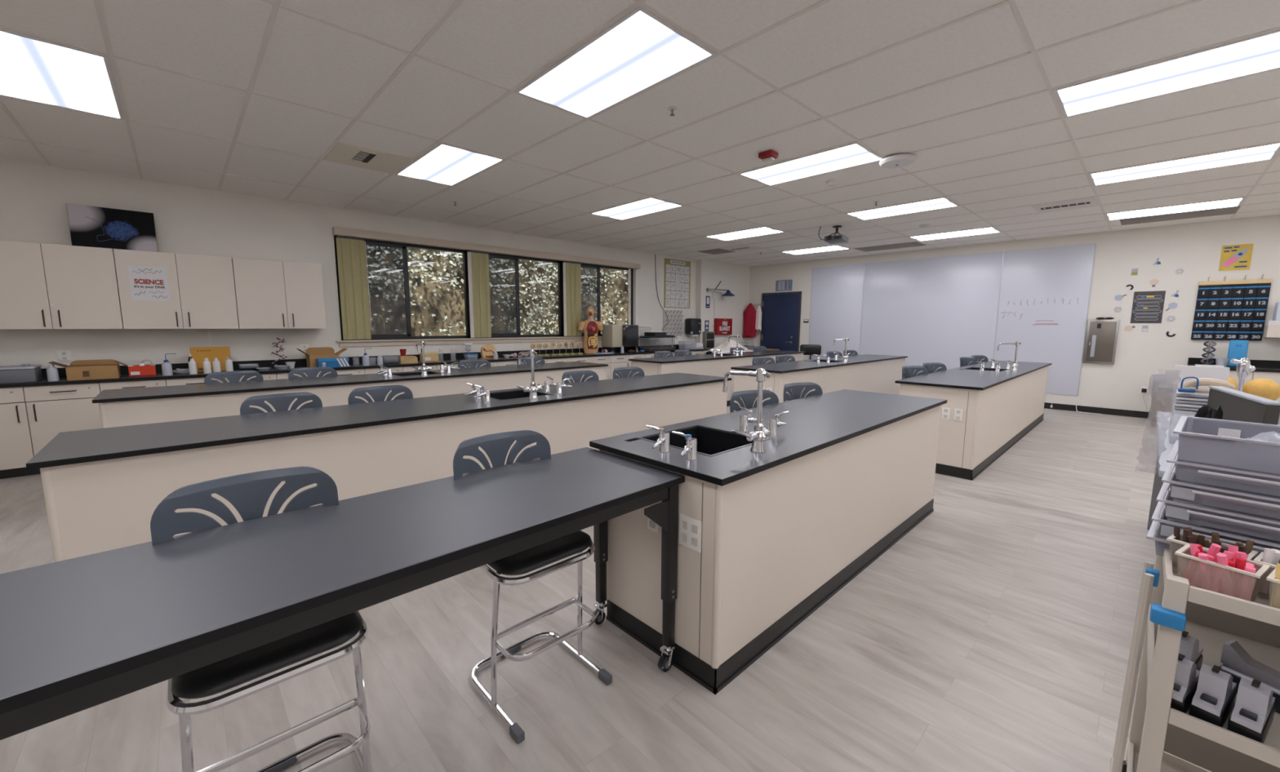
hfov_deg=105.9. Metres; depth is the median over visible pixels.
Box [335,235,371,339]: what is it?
vertical blinds
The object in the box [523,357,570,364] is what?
base cabinet
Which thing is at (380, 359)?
bottle
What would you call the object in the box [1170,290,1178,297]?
sticker
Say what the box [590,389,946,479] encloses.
countertop
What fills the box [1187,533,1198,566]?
glue stick
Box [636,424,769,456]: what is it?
sink
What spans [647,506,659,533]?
outlet
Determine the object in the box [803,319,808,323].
wall sign
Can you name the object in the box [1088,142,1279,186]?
recessed light
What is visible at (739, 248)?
ceiling vent
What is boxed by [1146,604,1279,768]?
shelf
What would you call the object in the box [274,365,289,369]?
dish
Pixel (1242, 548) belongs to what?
glue stick
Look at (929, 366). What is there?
stool
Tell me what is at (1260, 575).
storage bin
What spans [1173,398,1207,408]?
paper tray
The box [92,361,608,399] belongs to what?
countertop
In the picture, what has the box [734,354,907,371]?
countertop
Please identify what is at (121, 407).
lab bench
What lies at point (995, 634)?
floor
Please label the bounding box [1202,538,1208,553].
glue stick
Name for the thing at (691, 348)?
tray
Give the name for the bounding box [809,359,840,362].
sink
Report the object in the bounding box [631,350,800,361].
countertop
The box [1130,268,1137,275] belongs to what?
sticker
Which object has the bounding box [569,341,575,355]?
model
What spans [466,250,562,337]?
window
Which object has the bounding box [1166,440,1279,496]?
clear bin
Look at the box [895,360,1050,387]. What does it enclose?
countertop
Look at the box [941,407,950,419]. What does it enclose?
outlet
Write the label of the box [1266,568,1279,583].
storage bin
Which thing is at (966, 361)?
stool
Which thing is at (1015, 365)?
faucet
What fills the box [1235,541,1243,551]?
glue stick
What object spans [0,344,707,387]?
countertop
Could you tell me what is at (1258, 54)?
recessed light
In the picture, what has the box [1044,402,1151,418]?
baseboard
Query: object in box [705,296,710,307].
wall sign
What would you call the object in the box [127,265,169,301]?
poster
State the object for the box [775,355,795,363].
stool
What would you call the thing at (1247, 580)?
glue stick
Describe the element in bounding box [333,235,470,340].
window
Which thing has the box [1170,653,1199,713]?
hole punch
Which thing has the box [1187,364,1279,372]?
countertop
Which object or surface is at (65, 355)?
wall outlet
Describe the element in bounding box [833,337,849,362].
faucet
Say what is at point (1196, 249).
wall
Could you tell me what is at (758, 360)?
stool
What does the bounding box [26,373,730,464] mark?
countertop
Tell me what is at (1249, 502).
clear bin
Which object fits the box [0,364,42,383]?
case
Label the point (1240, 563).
glue stick
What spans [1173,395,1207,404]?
paper tray
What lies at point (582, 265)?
window
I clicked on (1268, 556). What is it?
glue stick
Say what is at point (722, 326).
box
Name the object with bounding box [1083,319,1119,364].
fire extinguisher cabinet
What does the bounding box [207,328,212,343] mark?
cable trunking
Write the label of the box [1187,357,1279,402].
countertop
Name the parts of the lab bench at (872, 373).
corner post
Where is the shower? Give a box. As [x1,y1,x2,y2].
[706,280,734,302]
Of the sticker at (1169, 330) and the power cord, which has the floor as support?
the power cord
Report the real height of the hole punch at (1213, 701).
0.127 m
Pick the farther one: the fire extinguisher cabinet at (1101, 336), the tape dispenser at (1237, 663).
the fire extinguisher cabinet at (1101, 336)
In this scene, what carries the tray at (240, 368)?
on the tray stack at (242, 366)
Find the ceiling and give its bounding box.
[0,0,1279,266]
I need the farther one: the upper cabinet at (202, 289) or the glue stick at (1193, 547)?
the upper cabinet at (202, 289)
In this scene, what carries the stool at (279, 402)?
on the floor
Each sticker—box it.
[1114,294,1126,300]
[1124,284,1133,291]
[1124,325,1135,331]
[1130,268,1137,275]
[1142,325,1148,331]
[1149,279,1158,287]
[1153,257,1161,264]
[1165,302,1177,311]
[1165,328,1177,337]
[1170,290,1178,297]
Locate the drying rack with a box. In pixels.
[662,309,684,335]
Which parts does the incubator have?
leg, glass door, leg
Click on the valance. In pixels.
(340, 231)
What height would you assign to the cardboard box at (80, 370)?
0.190 m
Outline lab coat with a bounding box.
[755,306,761,331]
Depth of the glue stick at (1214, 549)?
1.10 m
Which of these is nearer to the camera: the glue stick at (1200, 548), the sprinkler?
the glue stick at (1200, 548)
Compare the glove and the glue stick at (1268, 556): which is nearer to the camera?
the glue stick at (1268, 556)
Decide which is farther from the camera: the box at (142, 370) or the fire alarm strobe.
the box at (142, 370)
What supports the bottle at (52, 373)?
on the countertop at (449, 358)
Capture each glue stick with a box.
[1173,526,1180,567]
[1180,528,1190,570]
[1182,551,1203,582]
[1184,527,1192,535]
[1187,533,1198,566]
[1187,535,1195,543]
[1189,543,1201,586]
[1189,554,1214,586]
[1195,534,1204,546]
[1197,544,1203,552]
[1198,552,1210,591]
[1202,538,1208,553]
[1206,543,1221,557]
[1208,549,1217,583]
[1209,550,1234,592]
[1211,532,1218,543]
[1212,533,1219,543]
[1214,540,1221,567]
[1216,553,1232,596]
[1217,560,1235,594]
[1218,546,1226,552]
[1228,545,1238,561]
[1231,554,1248,586]
[1231,557,1246,598]
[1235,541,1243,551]
[1235,551,1246,563]
[1238,545,1247,553]
[1239,565,1255,600]
[1245,539,1254,555]
[1245,563,1254,597]
[1258,547,1275,594]
[1269,548,1279,590]
[1269,563,1279,608]
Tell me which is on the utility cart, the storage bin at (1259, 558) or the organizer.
the storage bin at (1259, 558)
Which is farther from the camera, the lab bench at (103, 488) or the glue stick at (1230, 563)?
the lab bench at (103, 488)
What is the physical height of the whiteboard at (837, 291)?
2.680 m
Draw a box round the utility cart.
[1121,537,1279,771]
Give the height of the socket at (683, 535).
0.032 m
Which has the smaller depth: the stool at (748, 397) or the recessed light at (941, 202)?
the stool at (748, 397)
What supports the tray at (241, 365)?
on the tray stack at (242, 366)
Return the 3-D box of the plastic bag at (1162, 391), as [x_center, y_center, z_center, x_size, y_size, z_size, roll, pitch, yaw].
[8.051,0.237,7.357,0.457,0.800,0.462,-7,10,-43]
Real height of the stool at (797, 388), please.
1.035 m
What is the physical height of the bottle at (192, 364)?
0.180 m
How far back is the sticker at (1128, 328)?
8.19 m
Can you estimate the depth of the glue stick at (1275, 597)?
1.00 m
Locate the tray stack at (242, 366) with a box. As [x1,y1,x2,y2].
[238,364,259,370]
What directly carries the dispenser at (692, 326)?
attached to the wall at (34, 198)
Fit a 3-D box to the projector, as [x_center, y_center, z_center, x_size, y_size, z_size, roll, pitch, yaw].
[3.197,-2.508,7.976,0.396,0.250,0.405,5,9,35]
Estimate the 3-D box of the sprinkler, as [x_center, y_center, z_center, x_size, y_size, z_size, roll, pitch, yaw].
[0.243,-2.071,3.645,0.071,0.049,0.071,-7,10,-43]
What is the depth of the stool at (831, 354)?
9.29 m
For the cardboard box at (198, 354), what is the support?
on the countertop at (449, 358)
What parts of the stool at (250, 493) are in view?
leg, backrest, seat, leg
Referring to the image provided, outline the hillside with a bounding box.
[364,244,628,336]
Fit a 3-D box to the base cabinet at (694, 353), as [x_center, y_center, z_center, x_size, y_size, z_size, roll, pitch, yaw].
[1.058,-0.407,11.775,0.998,0.907,0.531,-7,10,-43]
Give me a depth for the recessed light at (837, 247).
10.41 m
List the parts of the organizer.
panel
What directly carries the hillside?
on the ground
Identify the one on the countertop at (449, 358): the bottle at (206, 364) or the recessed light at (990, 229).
the bottle at (206, 364)
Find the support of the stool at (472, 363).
on the floor
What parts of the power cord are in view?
floor cord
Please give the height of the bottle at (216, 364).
0.177 m
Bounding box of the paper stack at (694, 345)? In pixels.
[690,342,703,349]
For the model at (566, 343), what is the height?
0.269 m
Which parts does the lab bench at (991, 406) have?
corner post, skirting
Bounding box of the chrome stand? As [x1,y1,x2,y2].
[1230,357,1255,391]
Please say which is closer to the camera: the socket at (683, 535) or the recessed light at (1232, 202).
the socket at (683, 535)
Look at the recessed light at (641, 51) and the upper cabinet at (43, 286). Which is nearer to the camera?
the recessed light at (641, 51)
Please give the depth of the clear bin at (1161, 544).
1.26 m
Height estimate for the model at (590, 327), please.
0.948 m
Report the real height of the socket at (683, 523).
0.032 m
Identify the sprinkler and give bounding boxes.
[667,106,676,115]
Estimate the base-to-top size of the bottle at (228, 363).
0.180 m
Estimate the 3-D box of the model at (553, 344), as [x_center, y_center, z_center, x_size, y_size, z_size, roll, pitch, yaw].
[-1.647,-0.708,9.174,0.110,0.260,0.080,-7,10,-43]
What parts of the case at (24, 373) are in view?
lid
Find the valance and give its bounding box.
[332,226,640,269]
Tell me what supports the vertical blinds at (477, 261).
attached to the window at (514, 258)
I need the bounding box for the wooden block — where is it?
[398,355,417,364]
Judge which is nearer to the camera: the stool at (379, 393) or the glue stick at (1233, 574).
the glue stick at (1233, 574)
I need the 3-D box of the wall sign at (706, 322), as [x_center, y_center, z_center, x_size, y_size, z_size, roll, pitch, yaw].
[1.716,-1.538,12.394,0.160,0.290,0.007,-7,10,-43]
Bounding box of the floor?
[0,406,1164,771]
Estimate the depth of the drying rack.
11.71 m
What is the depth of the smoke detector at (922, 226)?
7.77 m
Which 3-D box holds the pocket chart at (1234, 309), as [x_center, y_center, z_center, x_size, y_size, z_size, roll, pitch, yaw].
[9.016,-1.189,7.377,0.034,0.976,0.710,-7,10,-43]
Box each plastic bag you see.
[1146,411,1195,531]
[1147,374,1178,427]
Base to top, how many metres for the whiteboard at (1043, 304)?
2.680 m
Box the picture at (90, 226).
[66,203,157,252]
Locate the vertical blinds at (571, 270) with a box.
[563,261,581,336]
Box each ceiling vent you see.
[323,142,413,173]
[697,248,735,254]
[719,244,760,251]
[853,241,926,251]
[1031,196,1097,213]
[1120,206,1239,225]
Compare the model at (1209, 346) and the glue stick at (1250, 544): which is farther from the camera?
the model at (1209, 346)
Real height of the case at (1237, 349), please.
0.396 m
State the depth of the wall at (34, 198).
6.01 m
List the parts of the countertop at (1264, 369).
door, door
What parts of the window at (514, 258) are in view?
sliding sash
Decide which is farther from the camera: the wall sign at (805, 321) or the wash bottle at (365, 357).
the wall sign at (805, 321)
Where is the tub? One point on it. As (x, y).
(468, 357)
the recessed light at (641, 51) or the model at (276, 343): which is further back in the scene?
the model at (276, 343)
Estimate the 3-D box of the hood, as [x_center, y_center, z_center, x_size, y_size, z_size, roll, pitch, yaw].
[0.405,-1.163,10.993,0.880,0.120,0.340,-7,10,-43]
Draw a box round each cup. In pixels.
[285,361,295,368]
[400,349,406,355]
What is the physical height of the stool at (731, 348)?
1.035 m
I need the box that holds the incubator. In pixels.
[602,324,638,352]
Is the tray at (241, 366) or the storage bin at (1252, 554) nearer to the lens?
the storage bin at (1252, 554)
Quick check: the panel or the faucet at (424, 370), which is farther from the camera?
the faucet at (424, 370)
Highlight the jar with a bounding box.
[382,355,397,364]
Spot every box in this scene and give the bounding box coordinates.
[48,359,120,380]
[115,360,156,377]
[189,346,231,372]
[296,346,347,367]
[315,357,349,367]
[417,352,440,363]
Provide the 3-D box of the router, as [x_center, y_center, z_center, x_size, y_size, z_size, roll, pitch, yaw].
[2.499,-2.181,4.690,0.320,0.073,0.320,-7,10,-43]
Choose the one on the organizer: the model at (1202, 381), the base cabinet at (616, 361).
the model at (1202, 381)
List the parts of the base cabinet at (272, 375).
drawer, drawer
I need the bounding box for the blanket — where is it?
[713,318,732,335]
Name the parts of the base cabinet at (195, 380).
drawer, handle, drawer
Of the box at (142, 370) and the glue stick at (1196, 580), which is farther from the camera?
the box at (142, 370)
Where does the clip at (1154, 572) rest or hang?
attached to the frame at (1147, 582)
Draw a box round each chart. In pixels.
[663,257,690,308]
[1191,274,1272,341]
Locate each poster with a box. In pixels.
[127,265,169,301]
[775,279,792,291]
[1130,290,1165,323]
[1218,243,1253,271]
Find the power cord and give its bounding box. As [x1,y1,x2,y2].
[1050,394,1102,414]
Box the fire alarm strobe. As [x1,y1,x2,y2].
[758,150,778,163]
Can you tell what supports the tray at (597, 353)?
on the countertop at (449, 358)
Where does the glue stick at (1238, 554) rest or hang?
in the storage bin at (1260, 575)
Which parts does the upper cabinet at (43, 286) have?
door, handle, handle, door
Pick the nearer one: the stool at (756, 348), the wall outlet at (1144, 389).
the wall outlet at (1144, 389)
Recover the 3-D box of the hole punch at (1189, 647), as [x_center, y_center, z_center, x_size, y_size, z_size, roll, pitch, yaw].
[1.410,0.688,1.251,0.170,0.127,0.048,-4,8,-31]
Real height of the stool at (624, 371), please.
1.035 m
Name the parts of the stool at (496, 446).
leg, backrest, seat, leg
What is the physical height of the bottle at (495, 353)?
0.144 m
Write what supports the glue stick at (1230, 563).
in the storage bin at (1260, 575)
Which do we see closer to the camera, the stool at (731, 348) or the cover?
the stool at (731, 348)
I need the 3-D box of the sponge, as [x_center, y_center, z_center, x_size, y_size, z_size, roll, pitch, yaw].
[3.746,0.025,2.978,0.180,0.151,0.261,-7,10,-43]
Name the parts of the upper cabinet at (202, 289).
door, handle, handle, door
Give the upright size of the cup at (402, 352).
0.100 m
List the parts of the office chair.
backrest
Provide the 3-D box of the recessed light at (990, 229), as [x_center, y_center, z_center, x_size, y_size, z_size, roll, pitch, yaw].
[5.574,-2.694,8.579,0.636,0.011,1.272,-7,10,-43]
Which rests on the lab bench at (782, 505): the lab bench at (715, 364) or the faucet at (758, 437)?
the faucet at (758, 437)
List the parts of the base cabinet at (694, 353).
drawer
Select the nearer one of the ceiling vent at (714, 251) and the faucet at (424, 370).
the faucet at (424, 370)
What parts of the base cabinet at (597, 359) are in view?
drawer, drawer, door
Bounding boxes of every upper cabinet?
[0,240,124,328]
[113,248,239,328]
[231,257,326,328]
[702,331,715,349]
[1262,302,1279,337]
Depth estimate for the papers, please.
7.25 m
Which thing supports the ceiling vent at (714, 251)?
in the ceiling
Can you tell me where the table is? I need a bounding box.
[0,447,684,740]
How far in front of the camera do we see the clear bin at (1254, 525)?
1.19 m
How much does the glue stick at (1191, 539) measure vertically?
0.092 m
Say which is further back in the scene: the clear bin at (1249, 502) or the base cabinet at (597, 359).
the base cabinet at (597, 359)
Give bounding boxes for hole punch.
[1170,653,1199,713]
[1178,631,1203,670]
[1189,663,1236,728]
[1226,677,1275,743]
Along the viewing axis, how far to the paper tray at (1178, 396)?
2.56 m
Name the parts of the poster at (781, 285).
panel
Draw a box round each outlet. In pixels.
[56,350,71,361]
[298,344,309,353]
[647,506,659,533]
[679,513,702,552]
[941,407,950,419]
[953,408,963,421]
[1140,386,1147,410]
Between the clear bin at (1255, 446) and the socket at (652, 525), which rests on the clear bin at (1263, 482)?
the clear bin at (1255, 446)
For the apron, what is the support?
hanging from the wall at (1196, 249)
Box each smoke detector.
[825,179,836,186]
[919,224,929,228]
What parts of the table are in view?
leg, leg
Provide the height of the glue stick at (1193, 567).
0.084 m
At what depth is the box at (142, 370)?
5.30 m
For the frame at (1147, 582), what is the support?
on the floor
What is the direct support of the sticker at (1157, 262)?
attached to the wall at (1196, 249)
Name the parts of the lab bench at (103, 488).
corner post, lever, lever, lever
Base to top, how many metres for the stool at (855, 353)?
1.035 m
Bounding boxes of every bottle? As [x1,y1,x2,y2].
[46,364,59,381]
[161,353,176,375]
[188,358,197,374]
[203,358,211,373]
[212,358,221,372]
[225,357,233,371]
[362,348,369,365]
[377,355,382,364]
[493,351,497,359]
[620,345,623,353]
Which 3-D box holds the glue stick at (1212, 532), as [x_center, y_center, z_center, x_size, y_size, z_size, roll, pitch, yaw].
[1.389,0.403,1.168,0.011,0.096,0.030,5,8,31]
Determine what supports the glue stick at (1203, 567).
in the storage bin at (1260, 575)
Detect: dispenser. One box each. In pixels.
[684,318,701,336]
[1219,640,1279,713]
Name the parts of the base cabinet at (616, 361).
drawer, door, drawer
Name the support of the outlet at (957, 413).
attached to the lab bench at (991, 406)
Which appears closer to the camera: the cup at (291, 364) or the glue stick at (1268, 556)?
the glue stick at (1268, 556)
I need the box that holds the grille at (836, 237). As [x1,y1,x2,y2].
[833,235,841,239]
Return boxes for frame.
[636,325,652,351]
[1109,560,1154,771]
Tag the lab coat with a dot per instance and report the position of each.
(758, 312)
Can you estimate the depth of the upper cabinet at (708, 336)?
12.33 m
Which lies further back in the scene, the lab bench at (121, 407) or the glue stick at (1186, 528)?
the lab bench at (121, 407)
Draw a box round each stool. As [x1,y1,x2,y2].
[150,466,372,771]
[204,370,263,383]
[240,391,322,414]
[288,366,337,378]
[347,385,413,404]
[453,430,612,744]
[457,359,490,368]
[516,356,545,364]
[561,370,599,383]
[613,366,644,378]
[653,351,673,357]
[674,350,692,356]
[729,347,744,352]
[729,390,778,413]
[751,356,774,364]
[754,346,767,351]
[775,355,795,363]
[782,382,822,401]
[826,351,842,357]
[843,350,857,355]
[902,365,928,379]
[922,362,946,373]
[959,356,977,367]
[971,355,988,363]
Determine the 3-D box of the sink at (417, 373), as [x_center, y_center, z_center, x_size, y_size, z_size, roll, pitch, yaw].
[-2.679,-0.035,5.784,0.494,0.232,0.429,-7,10,-43]
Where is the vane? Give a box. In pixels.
[628,268,631,324]
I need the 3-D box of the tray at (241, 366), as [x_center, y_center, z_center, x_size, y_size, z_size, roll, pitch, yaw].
[-4.935,-0.236,6.091,0.192,0.030,0.140,-7,10,-43]
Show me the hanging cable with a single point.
(655, 254)
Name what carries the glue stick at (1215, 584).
in the storage bin at (1260, 575)
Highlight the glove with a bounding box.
[1194,404,1222,419]
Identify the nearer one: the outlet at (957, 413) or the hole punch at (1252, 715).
the hole punch at (1252, 715)
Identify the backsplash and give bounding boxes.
[1187,357,1279,368]
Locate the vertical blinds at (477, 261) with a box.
[466,249,491,337]
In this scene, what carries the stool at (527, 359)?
on the floor
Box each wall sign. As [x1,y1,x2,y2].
[704,320,708,331]
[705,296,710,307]
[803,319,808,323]
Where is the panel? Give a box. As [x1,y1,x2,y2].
[1207,386,1279,425]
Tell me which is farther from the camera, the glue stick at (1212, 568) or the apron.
the apron
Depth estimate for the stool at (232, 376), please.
4.98 m
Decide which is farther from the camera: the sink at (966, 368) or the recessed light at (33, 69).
the sink at (966, 368)
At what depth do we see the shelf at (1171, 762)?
1.53 m
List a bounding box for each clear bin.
[1146,506,1262,580]
[1151,490,1279,564]
[1155,474,1279,542]
[1161,457,1279,519]
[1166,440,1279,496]
[1173,415,1279,474]
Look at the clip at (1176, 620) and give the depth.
1.08 m
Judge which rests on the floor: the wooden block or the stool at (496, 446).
the stool at (496, 446)
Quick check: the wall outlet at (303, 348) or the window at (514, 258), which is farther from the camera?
the window at (514, 258)
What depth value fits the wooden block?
7.23 m
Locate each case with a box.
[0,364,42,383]
[1226,340,1248,367]
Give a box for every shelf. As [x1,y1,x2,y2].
[1126,742,1211,771]
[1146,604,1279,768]
[1162,537,1279,626]
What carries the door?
in the wall at (1196, 249)
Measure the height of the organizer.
0.410 m
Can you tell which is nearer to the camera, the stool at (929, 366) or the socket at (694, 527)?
the socket at (694, 527)
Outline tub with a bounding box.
[463,353,478,359]
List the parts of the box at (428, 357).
lid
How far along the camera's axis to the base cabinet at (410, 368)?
7.38 m
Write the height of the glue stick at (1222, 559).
0.097 m
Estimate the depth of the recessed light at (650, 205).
6.75 m
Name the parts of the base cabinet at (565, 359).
drawer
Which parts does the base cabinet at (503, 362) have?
drawer, drawer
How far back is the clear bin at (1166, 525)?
1.22 m
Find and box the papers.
[1194,364,1224,367]
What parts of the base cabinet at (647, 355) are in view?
drawer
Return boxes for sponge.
[1227,377,1279,400]
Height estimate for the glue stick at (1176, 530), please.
0.096 m
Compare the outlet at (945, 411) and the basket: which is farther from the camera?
the basket
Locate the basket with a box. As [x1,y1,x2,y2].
[1215,358,1228,367]
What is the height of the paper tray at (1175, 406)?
0.013 m
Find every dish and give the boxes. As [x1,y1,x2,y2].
[256,367,271,370]
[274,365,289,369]
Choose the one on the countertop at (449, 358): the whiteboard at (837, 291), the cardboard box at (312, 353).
the cardboard box at (312, 353)
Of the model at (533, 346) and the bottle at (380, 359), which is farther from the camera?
the model at (533, 346)
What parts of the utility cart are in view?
post, post, panel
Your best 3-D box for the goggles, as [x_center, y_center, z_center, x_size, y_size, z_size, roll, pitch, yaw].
[2.902,-0.009,2.553,0.060,0.083,0.069,-7,10,-43]
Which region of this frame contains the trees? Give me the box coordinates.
[364,244,628,336]
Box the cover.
[704,339,752,353]
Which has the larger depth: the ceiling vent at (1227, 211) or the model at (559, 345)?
the model at (559, 345)
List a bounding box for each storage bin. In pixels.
[1166,532,1257,563]
[1174,543,1270,601]
[1253,551,1276,568]
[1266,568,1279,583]
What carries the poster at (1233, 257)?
attached to the wall at (1196, 249)
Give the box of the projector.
[818,225,848,244]
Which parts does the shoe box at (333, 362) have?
lid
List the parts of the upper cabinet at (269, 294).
door, door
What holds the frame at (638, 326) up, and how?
on the countertop at (449, 358)
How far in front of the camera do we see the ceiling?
3.73 m
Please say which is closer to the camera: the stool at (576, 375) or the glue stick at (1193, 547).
the glue stick at (1193, 547)
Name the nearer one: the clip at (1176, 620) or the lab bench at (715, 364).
the clip at (1176, 620)
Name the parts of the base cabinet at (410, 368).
drawer, drawer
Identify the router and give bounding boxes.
[879,153,915,168]
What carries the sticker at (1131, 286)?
attached to the wall at (1196, 249)
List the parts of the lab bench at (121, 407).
corner post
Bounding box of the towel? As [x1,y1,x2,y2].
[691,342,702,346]
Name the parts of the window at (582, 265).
sliding sash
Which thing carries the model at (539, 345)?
on the countertop at (449, 358)
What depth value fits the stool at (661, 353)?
9.14 m
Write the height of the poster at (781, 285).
0.290 m
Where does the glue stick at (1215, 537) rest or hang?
in the storage bin at (1252, 554)
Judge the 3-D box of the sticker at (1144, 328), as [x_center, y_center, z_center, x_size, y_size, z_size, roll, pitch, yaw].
[8.426,-0.959,8.055,0.006,0.100,0.070,-7,10,-43]
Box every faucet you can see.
[412,341,431,376]
[516,349,542,399]
[723,368,770,453]
[728,335,740,355]
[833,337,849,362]
[997,341,1021,371]
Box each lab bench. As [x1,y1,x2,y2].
[26,349,731,562]
[92,341,608,428]
[589,368,946,694]
[628,335,805,406]
[730,337,907,412]
[894,341,1051,480]
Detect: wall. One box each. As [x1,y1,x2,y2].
[0,159,696,368]
[694,259,750,351]
[747,215,1279,412]
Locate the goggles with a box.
[1177,377,1199,393]
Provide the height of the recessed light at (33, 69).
0.011 m
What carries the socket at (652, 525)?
attached to the lab bench at (782, 505)
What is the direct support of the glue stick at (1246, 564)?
in the storage bin at (1260, 575)
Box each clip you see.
[1145,568,1159,586]
[1149,603,1186,631]
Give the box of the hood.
[640,332,675,337]
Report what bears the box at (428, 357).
on the countertop at (449, 358)
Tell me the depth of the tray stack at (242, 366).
6.05 m
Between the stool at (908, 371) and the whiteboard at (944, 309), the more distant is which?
the whiteboard at (944, 309)
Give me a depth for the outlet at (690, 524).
2.04 m
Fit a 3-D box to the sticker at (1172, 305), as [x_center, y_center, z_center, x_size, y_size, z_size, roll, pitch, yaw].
[8.610,-1.283,7.821,0.005,0.136,0.124,-7,10,-43]
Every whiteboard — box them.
[808,263,864,359]
[859,251,1003,375]
[993,243,1096,395]
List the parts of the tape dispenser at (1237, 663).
silver arm, silver rail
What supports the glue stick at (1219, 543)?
in the storage bin at (1252, 554)
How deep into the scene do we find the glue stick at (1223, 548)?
1.11 m
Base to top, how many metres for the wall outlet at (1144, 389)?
0.398 m
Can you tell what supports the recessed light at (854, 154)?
in the ceiling
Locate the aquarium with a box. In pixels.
[639,332,675,351]
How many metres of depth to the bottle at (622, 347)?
10.09 m
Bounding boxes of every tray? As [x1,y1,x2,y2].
[238,367,259,370]
[239,364,258,366]
[239,365,258,368]
[592,351,614,354]
[690,346,703,349]
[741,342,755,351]
[1172,401,1199,411]
[1172,404,1197,414]
[1173,388,1208,398]
[1173,391,1208,401]
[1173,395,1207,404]
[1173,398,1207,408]
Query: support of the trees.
attached to the hillside
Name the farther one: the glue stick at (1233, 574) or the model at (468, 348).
the model at (468, 348)
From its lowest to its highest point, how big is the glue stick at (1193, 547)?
0.093 m
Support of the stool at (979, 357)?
on the floor
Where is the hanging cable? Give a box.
[654,253,668,329]
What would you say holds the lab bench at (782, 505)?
on the floor
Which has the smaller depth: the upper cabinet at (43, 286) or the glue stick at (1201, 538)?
the glue stick at (1201, 538)
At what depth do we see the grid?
3.98 m
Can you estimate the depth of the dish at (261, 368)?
6.06 m
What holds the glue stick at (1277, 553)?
in the storage bin at (1259, 558)
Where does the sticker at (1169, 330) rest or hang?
attached to the wall at (1196, 249)
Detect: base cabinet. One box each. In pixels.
[0,382,102,479]
[99,376,224,391]
[224,370,323,382]
[323,366,402,376]
[402,363,468,372]
[468,360,523,368]
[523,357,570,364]
[569,355,610,379]
[610,353,645,379]
[645,351,674,358]
[677,351,704,355]
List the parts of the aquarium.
frame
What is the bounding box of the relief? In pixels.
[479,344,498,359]
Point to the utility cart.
(1162, 738)
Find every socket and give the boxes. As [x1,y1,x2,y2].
[649,520,655,528]
[680,520,687,529]
[680,533,687,542]
[690,537,697,546]
[691,524,697,533]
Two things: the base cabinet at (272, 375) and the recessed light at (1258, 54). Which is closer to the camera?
the recessed light at (1258, 54)
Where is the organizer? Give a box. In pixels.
[1168,364,1230,444]
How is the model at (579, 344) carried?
on the countertop at (449, 358)
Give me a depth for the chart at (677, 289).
11.71 m
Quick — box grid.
[0,0,1279,266]
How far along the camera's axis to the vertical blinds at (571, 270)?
9.60 m
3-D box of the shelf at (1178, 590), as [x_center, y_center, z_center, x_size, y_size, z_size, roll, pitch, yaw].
[1.709,0.472,1.002,0.620,0.034,0.850,-7,10,-43]
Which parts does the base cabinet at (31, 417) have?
drawer, door, handle, handle, drawer, handle, door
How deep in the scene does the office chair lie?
11.58 m
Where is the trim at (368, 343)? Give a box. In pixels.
[335,335,640,346]
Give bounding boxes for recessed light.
[0,28,124,119]
[395,142,505,186]
[515,4,716,119]
[589,196,683,220]
[705,226,784,240]
[737,142,884,186]
[780,244,850,254]
[844,196,959,220]
[908,226,1001,241]
[1053,29,1279,118]
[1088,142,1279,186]
[1105,196,1245,220]
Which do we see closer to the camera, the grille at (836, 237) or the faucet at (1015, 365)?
the faucet at (1015, 365)
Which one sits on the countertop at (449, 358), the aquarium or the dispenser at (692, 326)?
the aquarium
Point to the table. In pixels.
(77, 634)
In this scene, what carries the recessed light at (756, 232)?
in the ceiling
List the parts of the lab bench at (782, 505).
lever, lever, corner post, lever, skirting, lever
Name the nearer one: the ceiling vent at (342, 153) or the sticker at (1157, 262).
the ceiling vent at (342, 153)
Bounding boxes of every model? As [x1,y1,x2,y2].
[271,337,287,365]
[463,342,472,359]
[530,343,537,356]
[537,342,543,356]
[542,342,549,355]
[550,342,556,355]
[556,342,563,355]
[563,341,569,355]
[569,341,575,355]
[576,342,582,354]
[577,306,603,354]
[1182,377,1235,393]
[1200,341,1217,364]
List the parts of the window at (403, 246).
sliding sash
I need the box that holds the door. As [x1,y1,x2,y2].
[760,291,801,351]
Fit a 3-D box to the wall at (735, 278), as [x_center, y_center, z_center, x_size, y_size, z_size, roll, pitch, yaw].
[2.239,-1.688,12.995,2.115,3.150,0.165,-7,10,-43]
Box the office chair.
[800,344,821,359]
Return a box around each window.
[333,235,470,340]
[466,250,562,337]
[561,261,633,336]
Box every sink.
[391,371,443,376]
[489,389,553,400]
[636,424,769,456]
[707,354,735,355]
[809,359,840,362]
[964,367,1009,371]
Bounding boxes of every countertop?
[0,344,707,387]
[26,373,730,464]
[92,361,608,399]
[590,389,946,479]
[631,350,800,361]
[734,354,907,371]
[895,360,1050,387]
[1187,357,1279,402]
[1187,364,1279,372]
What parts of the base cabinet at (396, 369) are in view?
drawer, drawer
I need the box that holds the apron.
[742,302,755,337]
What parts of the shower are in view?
pipe arm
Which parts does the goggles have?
blue frame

